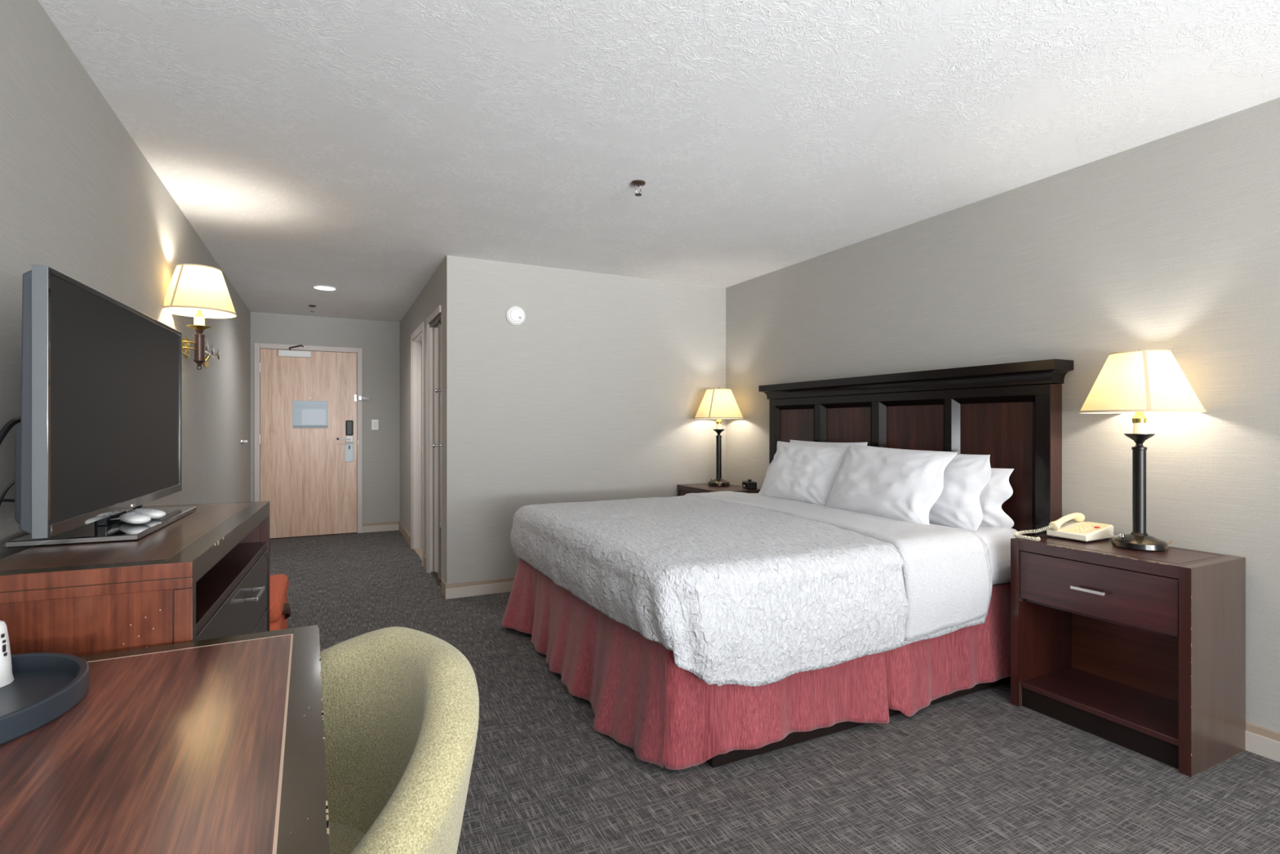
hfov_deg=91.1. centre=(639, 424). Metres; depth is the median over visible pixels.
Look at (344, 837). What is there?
seat cushion
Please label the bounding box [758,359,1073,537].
headboard
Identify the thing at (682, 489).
nightstand
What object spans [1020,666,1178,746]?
shelf
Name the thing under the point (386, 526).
baseboard
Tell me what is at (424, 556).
baseboard
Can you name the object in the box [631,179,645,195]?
sprinkler
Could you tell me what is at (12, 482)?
cable
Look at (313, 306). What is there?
sprinkler
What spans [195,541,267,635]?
niche shelf
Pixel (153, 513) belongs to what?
remote control
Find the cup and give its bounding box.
[0,620,13,687]
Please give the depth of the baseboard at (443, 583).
4.54 m
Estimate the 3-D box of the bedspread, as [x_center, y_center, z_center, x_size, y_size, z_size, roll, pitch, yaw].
[0.352,0.697,3.328,1.649,0.465,2.107,0,0,-26]
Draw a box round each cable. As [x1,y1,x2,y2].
[0,416,21,444]
[0,480,14,506]
[0,498,14,502]
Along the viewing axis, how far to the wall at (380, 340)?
7.23 m
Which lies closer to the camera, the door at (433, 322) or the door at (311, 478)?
the door at (433, 322)
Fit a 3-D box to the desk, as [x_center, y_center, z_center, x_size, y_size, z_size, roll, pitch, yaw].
[-0.783,0.856,0.780,0.700,0.760,1.250,0,0,-28]
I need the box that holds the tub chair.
[320,626,479,853]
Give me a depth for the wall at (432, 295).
6.44 m
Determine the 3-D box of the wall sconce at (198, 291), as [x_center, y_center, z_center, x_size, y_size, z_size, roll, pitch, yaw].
[-2.376,-0.552,3.428,0.334,0.531,0.649,0,0,-26]
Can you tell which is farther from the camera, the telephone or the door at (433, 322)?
the door at (433, 322)
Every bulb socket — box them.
[194,310,204,316]
[715,418,721,423]
[1131,411,1146,422]
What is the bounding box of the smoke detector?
[506,306,525,325]
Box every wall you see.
[0,0,250,559]
[250,311,399,523]
[400,259,444,579]
[444,255,725,583]
[725,97,1279,732]
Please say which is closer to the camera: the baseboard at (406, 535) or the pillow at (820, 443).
the pillow at (820, 443)
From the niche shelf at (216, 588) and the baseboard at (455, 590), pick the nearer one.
the niche shelf at (216, 588)
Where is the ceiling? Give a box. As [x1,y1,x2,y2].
[38,0,1279,322]
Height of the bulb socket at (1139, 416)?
0.048 m
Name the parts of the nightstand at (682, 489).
drawer, panel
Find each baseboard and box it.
[362,520,399,533]
[399,521,410,546]
[423,555,426,569]
[440,578,446,597]
[444,576,515,599]
[1244,721,1279,762]
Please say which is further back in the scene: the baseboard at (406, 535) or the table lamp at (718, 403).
the baseboard at (406, 535)
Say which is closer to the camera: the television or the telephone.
the television
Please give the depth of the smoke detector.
4.64 m
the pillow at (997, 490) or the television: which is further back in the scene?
the pillow at (997, 490)
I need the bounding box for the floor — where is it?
[270,530,1279,853]
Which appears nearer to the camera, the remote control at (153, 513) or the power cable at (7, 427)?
the power cable at (7, 427)
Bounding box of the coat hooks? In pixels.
[193,339,220,367]
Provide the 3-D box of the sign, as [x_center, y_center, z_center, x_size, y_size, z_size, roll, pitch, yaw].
[-3.645,-0.114,6.947,0.348,0.300,0.011,0,0,-26]
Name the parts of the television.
plate trim, stand plate, stand post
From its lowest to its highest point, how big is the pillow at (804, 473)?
0.397 m
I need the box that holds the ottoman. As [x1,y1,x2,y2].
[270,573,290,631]
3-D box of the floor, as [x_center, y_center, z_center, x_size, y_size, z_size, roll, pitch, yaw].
[0.037,1.286,2.618,4.110,0.100,11.295,0,0,-26]
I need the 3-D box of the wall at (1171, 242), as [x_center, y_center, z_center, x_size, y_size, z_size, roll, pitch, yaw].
[2.547,0.016,2.053,0.120,2.440,8.045,0,0,-26]
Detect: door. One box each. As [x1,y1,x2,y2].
[253,342,370,537]
[410,321,424,566]
[426,305,441,586]
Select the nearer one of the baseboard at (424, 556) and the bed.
the bed
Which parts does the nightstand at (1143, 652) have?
panel, handle, drawer, drawer rail, panel, panel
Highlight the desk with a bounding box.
[0,624,329,853]
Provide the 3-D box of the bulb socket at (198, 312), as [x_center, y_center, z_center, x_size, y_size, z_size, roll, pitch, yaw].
[-2.306,-0.579,3.287,0.044,0.036,0.044,0,0,-26]
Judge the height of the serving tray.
0.040 m
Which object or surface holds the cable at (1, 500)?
attached to the television
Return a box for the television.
[5,264,196,547]
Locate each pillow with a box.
[757,440,848,505]
[790,440,867,446]
[825,444,957,524]
[928,453,991,530]
[979,467,1013,528]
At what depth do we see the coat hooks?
4.13 m
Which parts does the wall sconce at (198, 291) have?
wall plate, swing arm, swing arm, stem, lamp shade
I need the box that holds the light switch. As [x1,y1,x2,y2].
[371,419,378,430]
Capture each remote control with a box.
[119,511,151,524]
[126,507,165,519]
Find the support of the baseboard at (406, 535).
attached to the wall at (432, 295)
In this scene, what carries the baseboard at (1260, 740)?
attached to the wall at (1171, 242)
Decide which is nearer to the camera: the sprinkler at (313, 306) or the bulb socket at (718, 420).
the bulb socket at (718, 420)
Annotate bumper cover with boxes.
[240,439,247,444]
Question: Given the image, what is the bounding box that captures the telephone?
[1013,512,1119,542]
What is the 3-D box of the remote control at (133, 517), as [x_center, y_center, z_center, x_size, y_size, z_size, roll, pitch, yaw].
[-1.466,0.271,1.823,0.150,0.028,0.058,0,0,38]
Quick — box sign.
[292,400,328,427]
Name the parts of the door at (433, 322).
mirror panel, mirror panel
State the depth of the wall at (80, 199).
2.17 m
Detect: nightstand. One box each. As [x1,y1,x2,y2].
[676,483,760,496]
[1010,533,1245,777]
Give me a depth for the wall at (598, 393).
4.84 m
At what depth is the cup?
1.13 m
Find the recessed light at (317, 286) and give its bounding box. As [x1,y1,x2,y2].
[311,284,337,290]
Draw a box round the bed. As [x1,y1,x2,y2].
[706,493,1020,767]
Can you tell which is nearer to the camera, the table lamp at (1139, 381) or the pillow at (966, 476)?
the table lamp at (1139, 381)
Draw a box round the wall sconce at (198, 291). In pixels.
[163,263,237,369]
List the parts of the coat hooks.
wall plate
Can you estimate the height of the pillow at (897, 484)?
0.398 m
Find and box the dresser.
[0,501,270,656]
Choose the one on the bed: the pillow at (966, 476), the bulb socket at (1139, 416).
the pillow at (966, 476)
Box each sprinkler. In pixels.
[308,305,316,311]
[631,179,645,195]
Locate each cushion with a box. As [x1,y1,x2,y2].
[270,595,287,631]
[328,822,364,853]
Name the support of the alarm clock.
on the nightstand at (682, 489)
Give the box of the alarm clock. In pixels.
[742,479,756,488]
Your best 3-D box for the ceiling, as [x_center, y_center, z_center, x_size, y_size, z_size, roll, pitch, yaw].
[0.037,-1.254,2.618,4.110,0.100,11.295,0,0,-26]
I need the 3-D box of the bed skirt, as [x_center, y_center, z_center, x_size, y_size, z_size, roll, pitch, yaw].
[0.489,0.983,3.443,2.086,0.475,2.072,0,0,-26]
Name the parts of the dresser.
panel, panel, frame, post, drawer, panel, handle, drawer, post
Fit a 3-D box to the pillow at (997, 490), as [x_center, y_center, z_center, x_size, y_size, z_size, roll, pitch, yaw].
[1.624,0.376,3.362,0.134,0.327,0.789,0,0,-25]
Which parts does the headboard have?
panel moulding, panel moulding, rail, crown, panel moulding, panel moulding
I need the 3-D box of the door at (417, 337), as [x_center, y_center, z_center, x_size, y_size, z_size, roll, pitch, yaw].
[-2.029,0.169,5.899,0.136,2.135,0.910,0,0,-26]
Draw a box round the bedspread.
[510,490,992,686]
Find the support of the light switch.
attached to the wall at (380, 340)
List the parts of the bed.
fitted mattress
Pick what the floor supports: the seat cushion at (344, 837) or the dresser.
the dresser
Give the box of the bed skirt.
[501,558,1010,769]
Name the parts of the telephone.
handset cord, plate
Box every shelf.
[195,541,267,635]
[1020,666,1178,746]
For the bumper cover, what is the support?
attached to the wall at (80, 199)
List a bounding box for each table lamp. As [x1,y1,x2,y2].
[693,387,743,486]
[1078,349,1206,551]
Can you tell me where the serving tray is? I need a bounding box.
[0,652,88,745]
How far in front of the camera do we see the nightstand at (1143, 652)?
2.46 m
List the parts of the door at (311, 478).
closer arm, lock plate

